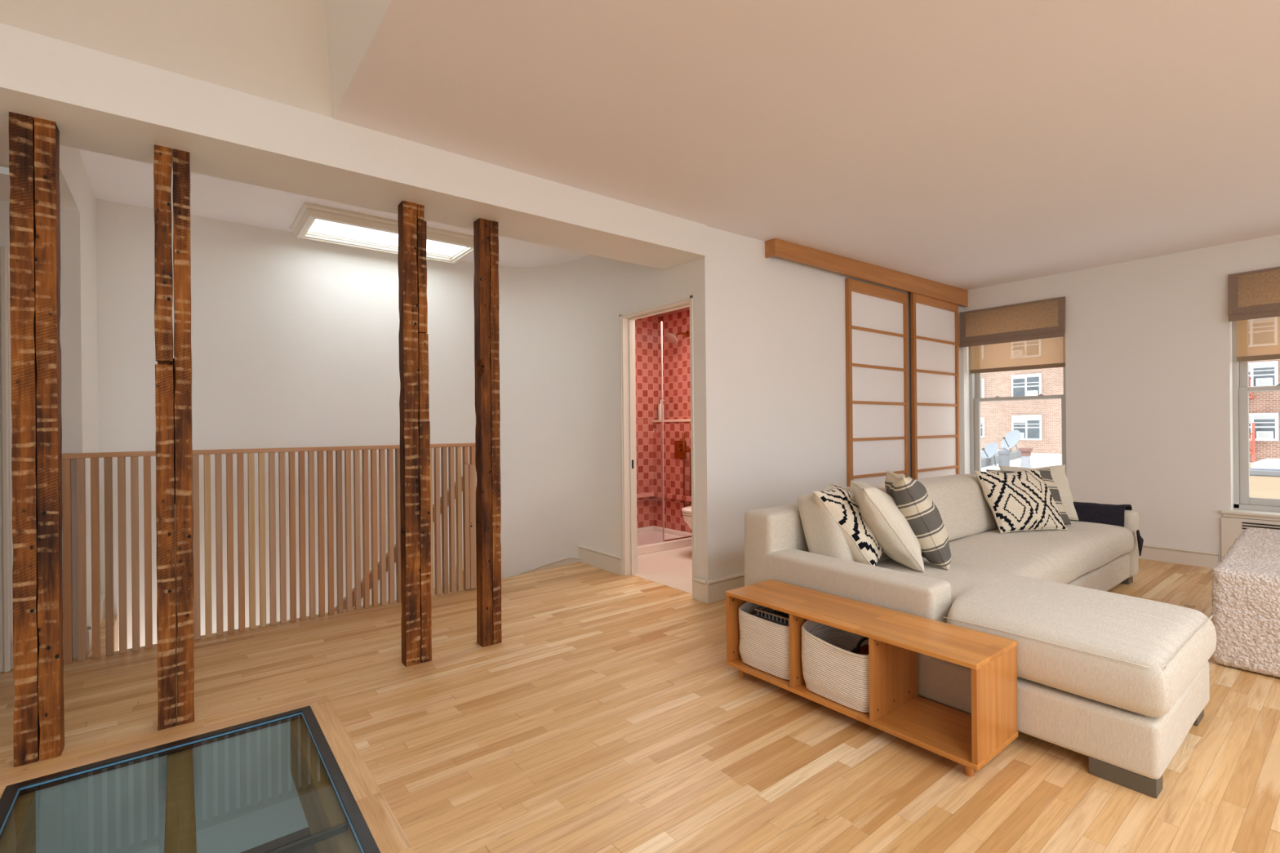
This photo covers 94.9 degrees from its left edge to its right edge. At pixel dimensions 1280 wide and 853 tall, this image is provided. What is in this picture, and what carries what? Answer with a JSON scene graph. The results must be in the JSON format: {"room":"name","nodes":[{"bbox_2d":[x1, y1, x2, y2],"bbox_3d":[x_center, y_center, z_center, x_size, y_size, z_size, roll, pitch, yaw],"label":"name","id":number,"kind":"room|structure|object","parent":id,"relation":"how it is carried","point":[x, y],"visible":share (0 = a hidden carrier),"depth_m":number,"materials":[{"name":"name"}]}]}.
{"room":"living room","nodes":[
{"label":"living room","id":0,"kind":"room"},
{"bbox_2d":[0,200,13,669],"bbox_3d":[-3.934,-0.013,2.480,2.075,2.500,0.120,-1,0,-38],"label":"wall","id":1,"kind":"structure","parent":0,"point":[4,205],"depth_m":2.98,"materials":[{"name":"paint"}]},
{"bbox_2d":[0,246,11,672],"bbox_3d":[-3.534,0.169,2.687,0.898,2.130,0.042,-1,0,-38],"label":"door","id":2,"kind":"structure","parent":1,"relation":"in","point":[5,504],"depth_m":2.94,"materials":[{"name":"paint"}]},
{"bbox_2d":[5,133,98,657],"bbox_3d":[-2.952,1.178,3.020,0.120,5.500,1.850,-1,0,-38],"label":"wall","id":3,"kind":"structure","parent":0,"point":[77,200],"depth_m":3.14,"materials":[{"name":"paint"}]},
{"bbox_2d":[86,594,105,654],"bbox_3d":[-3.221,1.156,3.483,0.029,0.150,0.790,-1,0,-38],"label":"baseboard","id":4,"kind":"structure","parent":3,"relation":"attached to","point":[89,624],"depth_m":3.25,"materials":[{"name":"paint"}]},
{"bbox_2d":[35,721,308,852],"bbox_3d":[-1.770,1.486,2.272,1.400,0.485,0.010,-1,0,-38],"label":"wall","id":5,"kind":"structure","parent":0,"point":[246,797],"depth_m":2.30,"materials":[{"name":"white paint"}]},
{"bbox_2d":[0,694,326,788],"bbox_3d":[-2.619,1.224,1.663,3.118,0.001,0.075,-1,0,-38],"label":"trim","id":6,"kind":"structure","parent":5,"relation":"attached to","point":[5,782],"depth_m":2.25,"materials":[{"name":"brown wood"}]},
{"bbox_2d":[310,695,415,852],"bbox_3d":[-0.375,1.203,1.267,0.078,0.002,3.470,-1,0,-38],"label":"trim","id":7,"kind":"structure","parent":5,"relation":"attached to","point":[387,833],"depth_m":1.98,"materials":[{"name":"brown wood"}]},
{"bbox_2d":[240,826,317,852],"bbox_3d":[-0.862,2.683,1.211,5.300,2.450,4.400,-1,0,-38],"label":"wall","id":8,"kind":"structure","parent":0,"point":[271,846],"depth_m":3.10,"materials":[{"name":"paint"}]},
{"bbox_2d":[0,132,589,266],"bbox_3d":[-2.515,-1.339,3.445,5.520,0.375,1.950,-1,0,-38],"label":"ceiling","id":9,"kind":"structure","parent":0,"point":[112,178],"depth_m":3.83,"materials":[{"name":"paint"}]},
{"bbox_2d":[0,162,9,175],"bbox_3d":[-2.830,-1.144,2.618,0.150,0.010,0.150,-1,0,-38],"label":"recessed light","id":10,"kind":"object","parent":9,"relation":"in","point":[4,168],"visible":0.3,"depth_m":2.60,"materials":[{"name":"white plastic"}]},
{"bbox_2d":[290,201,473,263],"bbox_3d":[-1.909,-1.623,4.508,1.260,0.438,0.630,-1,0,-38],"label":"skylight","id":11,"kind":"object","parent":9,"relation":"attached to","point":[313,221],"visible":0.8,"depth_m":4.40,"materials":[{"name":"glass"}]},
{"bbox_2d":[96,198,582,650],"bbox_3d":[-2.142,1.170,4.785,3.516,5.500,0.656,-1,0,-26],"label":"wall","id":12,"kind":"structure","parent":0,"point":[295,344],"depth_m":4.55,"materials":[{"name":"paint"}]},
{"bbox_2d":[503,556,582,577],"bbox_3d":[-0.946,1.465,5.379,0.955,0.590,0.202,-1,0,11],"label":"trim","id":13,"kind":"structure","parent":12,"relation":"attached to","point":[568,560],"depth_m":5.43,"materials":[{"name":"paint"}]},
{"bbox_2d":[0,22,706,269],"bbox_3d":[-1.819,-1.408,2.476,5.420,0.550,0.435,-1,0,-38],"label":"ceiling beam","id":14,"kind":"structure","parent":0,"point":[100,102],"depth_m":2.56,"materials":[{"name":"paint"}]},
{"bbox_2d":[433,569,510,593],"bbox_3d":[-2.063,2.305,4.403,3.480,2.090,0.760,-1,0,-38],"label":"floor","id":15,"kind":"structure","parent":0,"point":[503,578],"depth_m":5.10,"materials":[{"name":"brown wood"}]},
{"bbox_2d":[580,254,693,555],"bbox_3d":[-0.275,1.153,5.027,0.120,5.500,2.300,-1,0,-38],"label":"wall","id":16,"kind":"structure","parent":0,"point":[610,288],"depth_m":4.93,"materials":[{"name":"paint"}]},
{"bbox_2d":[577,544,622,575],"bbox_3d":[-0.349,1.128,5.001,0.029,0.150,0.640,-1,0,-38],"label":"baseboard","id":17,"kind":"structure","parent":16,"relation":"attached to","point":[611,562],"depth_m":4.97,"materials":[{"name":"paint"}]},
{"bbox_2d":[619,295,695,598],"bbox_3d":[0.160,0.144,4.455,0.136,2.109,0.856,-1,0,-38],"label":"door frame","id":18,"kind":"structure","parent":16,"relation":"in","point":[627,320],"depth_m":4.74,"materials":[{"name":"paint"}]},
{"bbox_2d":[693,577,706,603],"bbox_3d":[0.414,1.121,4.028,0.029,0.150,0.117,-1,0,-38],"label":"baseboard","id":19,"kind":"structure","parent":16,"relation":"attached to","point":[700,584],"depth_m":4.03,"materials":[{"name":"paint"}]},
{"bbox_2d":[0,0,1279,289],"bbox_3d":[1.615,-1.745,1.193,9.240,0.740,5.860,-1,0,-38],"label":"ceiling","id":20,"kind":"structure","parent":0,"point":[966,144],"depth_m":2.47,"materials":[{"name":"paint"}]},
{"bbox_2d":[764,238,968,306],"bbox_3d":[2.215,-1.356,5.325,3.193,0.174,0.094,-1,0,-38],"label":"valance","id":21,"kind":"object","parent":20,"relation":"attached to","point":[786,250],"visible":1,"depth_m":5.05,"materials":[{"name":"brown wood"}]},
{"bbox_2d":[844,278,909,487],"bbox_3d":[2.161,-0.051,5.311,0.990,2.430,0.032,-1,0,-38],"label":"shoji panel","id":22,"kind":"object","parent":21,"relation":"hanging from","point":[877,316],"visible":0.71,"depth_m":5.28,"materials":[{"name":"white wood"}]},
{"bbox_2d":[910,292,959,479],"bbox_3d":[2.982,-0.071,5.912,0.945,2.455,0.032,-1,0,-38],"label":"shoji panel","id":23,"kind":"object","parent":21,"relation":"hanging from","point":[935,361],"visible":0.61,"depth_m":5.89,"materials":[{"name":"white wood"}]},
{"bbox_2d":[0,546,1279,852],"bbox_3d":[0.969,1.300,2.214,9.440,0.221,8.300,-1,0,-38],"label":"floor","id":24,"kind":"structure","parent":0,"point":[609,714],"depth_m":2.24,"materials":[{"name":"brown wood"}]},
{"bbox_2d":[0,791,35,852],"bbox_3d":[-1.303,1.352,0.927,0.135,0.220,2.683,-1,0,-38],"label":"joist","id":25,"kind":"object","parent":24,"relation":"on","point":[19,834],"visible":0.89,"depth_m":1.89,"materials":[{"name":"brown wood"}]},
{"bbox_2d":[8,111,64,767],"bbox_3d":[-2.232,0.046,2.179,0.126,2.350,0.098,-1,0,-38],"label":"timber post","id":26,"kind":"object","parent":24,"relation":"on","point":[34,237],"visible":1,"depth_m":2.15,"materials":[{"name":"brown wood"}]},
{"bbox_2d":[153,144,194,730],"bbox_3d":[-1.915,0.043,2.417,0.121,2.350,0.071,-1,0,-38],"label":"timber post","id":27,"kind":"object","parent":24,"relation":"on","point":[173,376],"visible":1,"depth_m":2.39,"materials":[{"name":"brown wood"}]},
{"bbox_2d":[164,748,196,852],"bbox_3d":[-0.943,1.349,1.210,0.076,0.220,2.683,-1,0,-38],"label":"joist","id":28,"kind":"object","parent":24,"relation":"attached to","point":[180,837],"visible":1,"depth_m":1.93,"materials":[{"name":"brown wood"}]},
{"bbox_2d":[0,705,380,852],"bbox_3d":[-0.985,1.220,1.248,0.906,0.030,2.595,-1,0,-38],"label":"floor panel","id":29,"kind":"object","parent":24,"relation":"in","point":[364,839],"visible":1,"depth_m":2.07,"materials":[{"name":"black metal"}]},
{"bbox_2d":[62,443,475,663],"bbox_3d":[-2.109,0.676,3.747,2.249,1.087,0.053,-1,0,-38],"label":"railing","id":30,"kind":"object","parent":24,"relation":"on","point":[66,457],"visible":0.77,"depth_m":3.58,"materials":[{"name":"brown wood"}]},
{"bbox_2d":[463,464,476,589],"bbox_3d":[-1.256,0.742,4.359,0.087,0.920,0.032,-1,0,-38],"label":"gate panel","id":31,"kind":"object","parent":30,"relation":"attached to","point":[469,470],"visible":0.95,"depth_m":4.35,"materials":[{"name":"beige wood"}]},
{"bbox_2d":[289,718,360,852],"bbox_3d":[-0.600,1.346,1.478,0.138,0.220,2.683,-1,0,-38],"label":"joist","id":32,"kind":"object","parent":24,"relation":"attached to","point":[322,811],"visible":0.51,"depth_m":2.08,"materials":[{"name":"brown wood"}]},
{"bbox_2d":[397,200,431,666],"bbox_3d":[-1.162,0.036,3.032,0.133,2.350,0.088,-1,0,-38],"label":"timber post","id":33,"kind":"object","parent":24,"relation":"on","point":[415,424],"visible":1,"depth_m":3.00,"materials":[{"name":"brown wood"}]},
{"bbox_2d":[473,217,502,647],"bbox_3d":[-0.851,0.033,3.283,0.118,2.350,0.089,-1,0,-38],"label":"timber post","id":34,"kind":"object","parent":24,"relation":"on","point":[486,232],"visible":1,"depth_m":3.25,"materials":[{"name":"brown wood"}]},
{"bbox_2d":[636,525,691,555],"bbox_3d":[-0.084,1.157,5.917,1.240,0.088,0.795,-1,0,-38],"label":"shower tray","id":35,"kind":"object","parent":24,"relation":"on","point":[650,539],"visible":0.41,"depth_m":5.90,"materials":[{"name":"white ceramic"}]},
{"bbox_2d":[653,321,664,542],"bbox_3d":[-0.064,0.051,5.487,0.737,2.140,0.028,-1,0,-38],"label":"screen","id":36,"kind":"object","parent":35,"relation":"on","point":[661,324],"visible":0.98,"depth_m":5.71,"materials":[{"name":"clear glass"}]},
{"bbox_2d":[681,506,691,529],"bbox_3d":[0.643,0.804,5.497,0.590,0.780,0.380,-1,0,-38],"label":"toilet","id":37,"kind":"object","parent":24,"relation":"on","point":[686,511],"visible":0.16,"depth_m":5.33,"materials":[{"name":"ceramic"}]},
{"bbox_2d":[724,579,1017,777],"bbox_3d":[0.898,0.991,2.493,0.346,0.402,1.136,-1,0,-38],"label":"storage bench","id":38,"kind":"object","parent":24,"relation":"on","point":[895,637],"visible":0.82,"depth_m":2.26,"materials":[{"name":"brown wood"}]},
{"bbox_2d":[738,601,789,680],"bbox_3d":[0.670,0.986,2.782,0.298,0.275,0.342,-1,0,-38],"label":"rope basket","id":39,"kind":"object","parent":38,"relation":"in","point":[764,645],"visible":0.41,"depth_m":2.69,"materials":[{"name":"fabric"}]},
{"bbox_2d":[754,606,789,626],"bbox_3d":[0.647,0.954,2.705,0.103,0.200,0.223,-1,0,-38],"label":"crate","id":40,"kind":"object","parent":39,"relation":"in","point":[762,615],"visible":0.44,"depth_m":2.70,"materials":[{"name":"grey plastic"}]},
{"bbox_2d":[766,611,786,622],"bbox_3d":[0.631,0.958,2.725,0.065,0.172,0.075,-1,0,-38],"label":"book","id":41,"kind":"object","parent":40,"relation":"in","point":[774,612],"visible":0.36,"depth_m":2.72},
{"bbox_2d":[782,614,789,624],"bbox_3d":[0.685,0.954,2.656,0.065,0.180,0.070,-1,0,-38],"label":"folder","id":42,"kind":"object","parent":40,"relation":"in","point":[788,615],"visible":0.12,"depth_m":2.66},
{"bbox_2d":[801,619,869,713],"bbox_3d":[0.896,0.977,2.485,0.306,0.289,0.348,-1,0,-38],"label":"rope basket","id":43,"kind":"object","parent":38,"relation":"in","point":[833,673],"visible":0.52,"depth_m":2.41,"materials":[{"name":"fabric"}]},
{"bbox_2d":[849,644,868,654],"bbox_3d":[0.956,1.010,2.438,0.160,0.162,0.140,-1,0,-38],"label":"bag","id":44,"kind":"object","parent":43,"relation":"in","point":[864,649],"visible":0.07,"depth_m":2.44,"materials":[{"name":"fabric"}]},
{"bbox_2d":[851,636,868,653],"bbox_3d":[0.926,0.915,2.377,0.064,0.127,0.144,-1,0,-38],"label":"headphones","id":45,"kind":"object","parent":43,"relation":"in","point":[856,650],"visible":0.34,"depth_m":2.41,"materials":[{"name":"black plastic"}]},
{"bbox_2d":[851,648,860,653],"bbox_3d":[0.888,0.947,2.426,0.064,0.064,0.020,-1,0,-38],"label":"ear cup","id":46,"kind":"object","parent":45,"relation":"on","point":[855,651],"depth_m":2.41,"materials":[{"name":"black plastic"}]},
{"bbox_2d":[743,473,1214,799],"bbox_3d":[2.373,0.762,3.529,3.239,0.831,1.779,-1,0,-38],"label":"sectional sofa","id":47,"kind":"object","parent":24,"relation":"on","point":[1118,681],"visible":0.71,"depth_m":2.36,"materials":[{"name":"fabric"}]},
{"bbox_2d":[798,483,889,561],"bbox_3d":[1.304,0.551,3.374,0.945,0.388,0.321,-1,0,-38],"label":"cushion","id":48,"kind":"object","parent":47,"relation":"on","point":[819,532],"depth_m":3.09,"materials":[{"name":"fabric"}]},
{"bbox_2d":[813,483,883,565],"bbox_3d":[1.146,0.525,3.196,0.342,0.390,0.454,-1,0,28],"label":"cushion","id":49,"kind":"object","parent":47,"relation":"on","point":[863,545],"visible":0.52,"depth_m":3.02,"materials":[{"name":"white fabric"}]},
{"bbox_2d":[849,480,924,573],"bbox_3d":[1.306,0.510,3.118,0.324,0.411,0.454,-1,0,12],"label":"cushion","id":50,"kind":"object","parent":47,"relation":"on","point":[891,530],"visible":0.82,"depth_m":2.93,"materials":[{"name":"beige fabric"}]},
{"bbox_2d":[884,470,951,570],"bbox_3d":[1.485,0.482,3.147,0.286,0.461,0.464,-1,0,14],"label":"cushion","id":51,"kind":"object","parent":47,"relation":"on","point":[911,497],"visible":0.7,"depth_m":2.96,"materials":[{"name":"fabric"}]},
{"bbox_2d":[916,474,998,542],"bbox_3d":[2.132,0.545,4.026,1.166,0.385,0.323,-1,0,-38],"label":"cushion","id":52,"kind":"object","parent":47,"relation":"on","point":[962,504],"depth_m":3.87,"materials":[{"name":"fabric"}]},
{"bbox_2d":[973,468,1067,533],"bbox_3d":[2.609,0.503,4.027,0.524,0.399,0.275,-1,0,-11],"label":"cushion","id":53,"kind":"object","parent":47,"relation":"on","point":[1021,500],"visible":1,"depth_m":3.96,"materials":[{"name":"beige fabric"}]},
{"bbox_2d":[922,520,1133,584],"bbox_3d":[2.535,0.818,3.856,2.189,0.235,0.664,-1,0,-38],"label":"seat cushion","id":54,"kind":"object","parent":47,"relation":"on","point":[1073,555],"depth_m":3.58,"materials":[{"name":"fabric"}]},
{"bbox_2d":[986,468,1071,525],"bbox_3d":[2.780,0.505,4.211,0.504,0.391,0.220,-1,0,-6],"label":"cushion","id":55,"kind":"object","parent":47,"relation":"on","point":[1046,475],"visible":0.17,"depth_m":4.20,"materials":[{"name":"fabric"}]},
{"bbox_2d":[999,464,1078,519],"bbox_3d":[2.987,0.496,4.407,0.524,0.406,0.178,-1,0,-4],"label":"cushion","id":56,"kind":"object","parent":47,"relation":"on","point":[1058,473],"visible":0.23,"depth_m":4.39,"materials":[{"name":"beige fabric"}]},
{"bbox_2d":[875,558,1214,717],"bbox_3d":[1.563,0.824,2.637,0.859,0.239,1.377,-1,0,-38],"label":"cushion","id":57,"kind":"object","parent":47,"relation":"on","point":[1117,655],"depth_m":2.16,"materials":[{"name":"fabric"}]},
{"bbox_2d":[1069,502,1143,555],"bbox_3d":[3.417,0.762,4.640,0.267,0.352,0.872,-1,0,-38],"label":"throw blanket","id":58,"kind":"object","parent":47,"relation":"on","point":[1108,514],"visible":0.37,"depth_m":4.41,"materials":[{"name":"grey fabric"}]},
{"bbox_2d":[1210,527,1279,677],"bbox_3d":[3.521,0.887,2.882,1.128,0.563,0.907,-1,0,-38],"label":"ottoman","id":59,"kind":"object","parent":24,"relation":"on","point":[1245,603],"visible":0.99,"depth_m":2.82,"materials":[{"name":"fabric"}]},
{"bbox_2d":[1221,516,1279,559],"bbox_3d":[5.017,0.935,4.346,0.033,0.415,1.030,-1,0,-38],"label":"radiator cover","id":60,"kind":"object","parent":24,"relation":"on","point":[1231,527],"visible":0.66,"depth_m":4.68,"materials":[{"name":"paint"}]},
{"bbox_2d":[635,315,661,528],"bbox_3d":[-0.262,-0.022,6.356,1.560,2.450,0.100,-1,0,-38],"label":"wall","id":61,"kind":"structure","parent":0,"point":[647,330],"depth_m":6.55,"materials":[{"name":"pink tile"}]},
{"bbox_2d":[636,491,691,502],"bbox_3d":[-0.107,0.756,5.925,1.260,0.050,0.760,-1,0,-38],"label":"trim","id":62,"kind":"structure","parent":61,"relation":"attached to","point":[674,496],"depth_m":6.38,"materials":[{"name":"pink tile"}]},
{"bbox_2d":[653,306,689,316],"bbox_3d":[0.396,-1.279,5.585,1.660,0.050,2.320,-1,0,-38],"label":"ceiling","id":63,"kind":"structure","parent":0,"point":[686,308],"depth_m":6.45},
{"bbox_2d":[653,309,691,533],"bbox_3d":[0.903,-0.034,5.853,0.250,2.450,2.130,-1,0,-38],"label":"wall","id":64,"kind":"structure","parent":0,"point":[676,357],"depth_m":6.43,"materials":[{"name":"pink tile"}]},
{"bbox_2d":[652,418,690,422],"bbox_3d":[0.847,-0.067,5.809,0.132,0.027,2.130,-1,0,-38],"label":"trim","id":65,"kind":"structure","parent":64,"relation":"attached to","point":[688,420],"depth_m":6.33,"materials":[{"name":"stone"}]},
{"bbox_2d":[657,399,664,419],"bbox_3d":[0.236,-0.188,6.586,0.066,0.228,0.083,-1,0,-7],"label":"soap bottle","id":66,"kind":"object","parent":65,"relation":"on","point":[660,404],"visible":0.61,"depth_m":6.57,"materials":[{"name":"plastic"}]},
{"bbox_2d":[666,330,689,344],"bbox_3d":[0.399,-0.947,6.255,0.272,0.160,0.154,-1,0,-38],"label":"shower","id":67,"kind":"object","parent":64,"relation":"attached to","point":[672,338],"visible":0.99,"depth_m":6.22,"materials":[{"name":"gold metal"}]},
{"bbox_2d":[674,440,686,458],"bbox_3d":[0.416,0.246,6.237,0.045,0.190,0.180,-1,0,-38],"label":"shower control","id":68,"kind":"object","parent":64,"relation":"attached to","point":[678,454],"visible":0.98,"depth_m":6.24,"materials":[{"name":"gold metal"}]},
{"bbox_2d":[682,432,691,506],"bbox_3d":[0.499,0.464,6.122,0.058,0.797,0.121,-1,0,-43],"label":"shower","id":69,"kind":"object","parent":64,"relation":"attached to","point":[683,433],"visible":0.79,"depth_m":6.14,"materials":[{"name":"gold metal"}]},
{"bbox_2d":[693,226,959,580],"bbox_3d":[1.993,-0.194,5.280,4.020,2.750,0.120,-1,0,-38],"label":"wall","id":70,"kind":"structure","parent":0,"point":[769,334],"depth_m":4.33,"materials":[{"name":"paint"}]},
{"bbox_2d":[706,572,745,604],"bbox_3d":[1.966,1.106,5.154,3.838,0.150,0.029,-1,0,-38],"label":"baseboard","id":71,"kind":"structure","parent":70,"relation":"attached to","point":[716,588],"depth_m":4.05,"materials":[{"name":"paint"}]},
{"bbox_2d":[958,234,1279,561],"bbox_3d":[5.381,-0.226,4.139,0.300,2.750,6.100,-1,0,-38],"label":"wall","id":72,"kind":"structure","parent":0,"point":[1148,348],"depth_m":5.09,"materials":[{"name":"paint"}]},
{"bbox_2d":[959,296,1065,347],"bbox_3d":[3.717,-1.037,5.921,0.048,0.381,0.950,-1,0,-38],"label":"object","id":73,"kind":"object","parent":72,"relation":"attached to","point":[1042,318],"visible":1,"depth_m":5.88,"materials":[{"name":"brown fabric"}]},
{"bbox_2d":[969,331,1065,373],"bbox_3d":[3.844,-0.869,6.007,0.036,0.591,0.890,-1,0,-38],"label":"roller shade","id":74,"kind":"object","parent":72,"relation":"attached to","point":[1047,353],"visible":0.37,"depth_m":5.99,"materials":[{"name":"beige fabric"}]},
{"bbox_2d":[968,346,1073,500],"bbox_3d":[3.852,-0.216,6.021,0.310,1.902,1.030,-1,0,-38],"label":"window","id":75,"kind":"structure","parent":72,"relation":"attached to","point":[975,379],"depth_m":6.37,"materials":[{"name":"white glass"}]},
{"bbox_2d":[1138,543,1218,568],"bbox_3d":[4.072,1.096,5.555,0.029,0.130,2.000,-1,0,-38],"label":"baseboard","id":76,"kind":"structure","parent":72,"relation":"attached to","point":[1149,552],"depth_m":4.95,"materials":[{"name":"paint"}]},
{"bbox_2d":[1220,320,1279,521],"bbox_3d":[5.106,-0.228,4.425,0.310,1.902,1.030,-1,0,-38],"label":"window","id":77,"kind":"structure","parent":72,"relation":"attached to","point":[1242,500],"depth_m":4.78,"materials":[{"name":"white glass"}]},
{"bbox_2d":[1227,266,1279,321],"bbox_3d":[4.975,-1.027,4.319,0.048,0.381,0.935,-1,0,-38],"label":"roman shade","id":78,"kind":"object","parent":72,"relation":"attached to","point":[1251,295],"visible":1,"depth_m":4.57,"materials":[{"name":"brown fabric"}]},
{"bbox_2d":[1236,316,1279,361],"bbox_3d":[5.097,-0.851,4.413,0.036,0.651,0.875,-1,0,-38],"label":"roller shade","id":79,"kind":"object","parent":72,"relation":"attached to","point":[1258,339],"visible":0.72,"depth_m":4.66,"materials":[{"name":"beige fabric"}]},
{"label":"outside","id":80,"kind":"structure","parent":0,"visible":0},
{"bbox_2d":[980,359,1279,462],"bbox_3d":[31.983,-1.104,34.663,6.860,28.000,65.000,-1,0,-38],"label":"apartment building","id":81,"kind":"structure","parent":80,"point":[1038,422],"depth_m":38.02,"materials":[{"name":"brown brick"}]},
{"bbox_2d":[1013,376,1024,379],"bbox_3d":[25.131,-3.239,39.006,0.010,0.160,0.690,-1,0,-38],"label":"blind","id":82,"kind":"object","parent":81,"relation":"hanging from","point":[1014,377],"depth_m":39.00,"materials":[{"name":"white"}]},
{"bbox_2d":[1013,417,1025,422],"bbox_3d":[25.158,-0.439,39.006,0.010,0.400,0.690,-1,0,-38],"label":"blind","id":83,"kind":"object","parent":81,"relation":"hanging from","point":[1015,420],"depth_m":39.00,"materials":[{"name":"white"}]},
{"bbox_2d":[1027,391,1035,395],"bbox_3d":[25.395,-2.151,38.141,0.010,0.260,0.396,-1,0,-38],"label":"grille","id":84,"kind":"object","parent":81,"relation":"attached to","point":[1029,393],"depth_m":38.14,"materials":[{"name":"white metal"}]},
{"bbox_2d":[1026,416,1039,420],"bbox_3d":[25.658,-0.519,38.369,0.010,0.250,0.690,-1,0,-38],"label":"blind","id":85,"kind":"object","parent":81,"relation":"hanging from","point":[1028,418],"depth_m":38.37,"materials":[{"name":"white"}]},
{"bbox_2d":[1248,377,1255,462],"bbox_3d":[30.627,0.474,30.629,1.200,5.870,2.050,-1,0,-38],"label":"fire escape","id":86,"kind":"object","parent":81,"relation":"attached to","point":[1252,451],"visible":0.13,"depth_m":29.56,"materials":[{"name":"orange paint"}]},
{"bbox_2d":[1253,363,1274,368],"bbox_3d":[31.753,-3.082,29.929,0.010,0.200,0.735,-1,0,-38],"label":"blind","id":87,"kind":"object","parent":81,"relation":"hanging from","point":[1255,365],"depth_m":29.93,"materials":[{"name":"white"}]},
{"bbox_2d":[1257,378,1270,384],"bbox_3d":[31.516,-2.260,29.698,0.010,0.260,0.435,-1,0,-38],"label":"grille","id":88,"kind":"object","parent":81,"relation":"attached to","point":[1260,381],"depth_m":29.69,"materials":[{"name":"white metal"}]},
{"bbox_2d":[1253,415,1275,419],"bbox_3d":[31.778,-0.462,29.929,0.010,0.200,0.735,-1,0,-38],"label":"blind","id":89,"kind":"object","parent":81,"relation":"hanging from","point":[1255,417],"depth_m":29.92,"materials":[{"name":"white"}]},
{"bbox_2d":[1257,432,1271,437],"bbox_3d":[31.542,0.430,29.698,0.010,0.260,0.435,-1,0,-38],"label":"air conditioner","id":90,"kind":"object","parent":81,"relation":"attached to","point":[1260,434],"depth_m":29.69,"materials":[{"name":"white metal"}]},
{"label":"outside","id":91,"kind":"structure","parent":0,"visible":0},
{"bbox_2d":[981,449,1062,471],"bbox_3d":[5.442,1.443,27.087,24.000,0.610,24.100,-1,0,-38],"label":"flat roof","id":92,"kind":"structure","parent":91,"point":[1037,460],"depth_m":22.21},
{"bbox_2d":[981,442,998,465],"bbox_3d":[12.343,0.970,20.763,0.480,0.832,0.640,-1,0,-38],"label":"satellite dish","id":93,"kind":"object","parent":92,"relation":"on","point":[989,451],"visible":0.98,"depth_m":20.81,"materials":[{"name":"white metal"}]},
{"bbox_2d":[997,447,1010,466],"bbox_3d":[12.506,1.094,20.194,0.380,0.730,0.380,-1,0,-38],"label":"roof vent","id":94,"kind":"object","parent":92,"relation":"on","point":[1003,455],"visible":0.91,"depth_m":20.07,"materials":[{"name":"grey metal"}]},
{"bbox_2d":[1000,430,1021,457],"bbox_3d":[12.702,0.753,20.140,0.504,1.268,0.752,-1,0,-30],"label":"satellite dish","id":95,"kind":"object","parent":92,"relation":"on","point":[1011,439],"visible":0.99,"depth_m":20.17,"materials":[{"name":"white metal"}]},
{"bbox_2d":[1018,448,1032,468],"bbox_3d":[12.680,1.052,19.325,0.400,0.690,0.400,-1,0,-38],"label":"chimney pipe","id":96,"kind":"object","parent":92,"relation":"on","point":[1025,453],"visible":0.92,"depth_m":19.22,"materials":[{"name":"ceramic"}]},
{"bbox_3d":[-2.060,2.680,3.906,2.355,2.480,0.020,-1,0,-38],"label":"staircase","id":97,"kind":"structure","parent":0,"visible":0},
{"bbox_2d":[334,475,462,611],"bbox_3d":[-1.927,1.118,4.102,1.420,1.460,0.045,-1,0,-38],"label":"handrail","id":98,"kind":"object","parent":97,"relation":"attached to","point":[370,571],"visible":0.07,"depth_m":4.14,"materials":[{"name":"brown wood"}]},
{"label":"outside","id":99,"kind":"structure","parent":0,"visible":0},
{"bbox_2d":[1249,458,1279,498],"bbox_3d":[19.796,1.282,6.382,21.000,0.660,25.600,-1,0,-38],"label":"roof","id":100,"kind":"structure","parent":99,"point":[1264,474],"depth_m":15.14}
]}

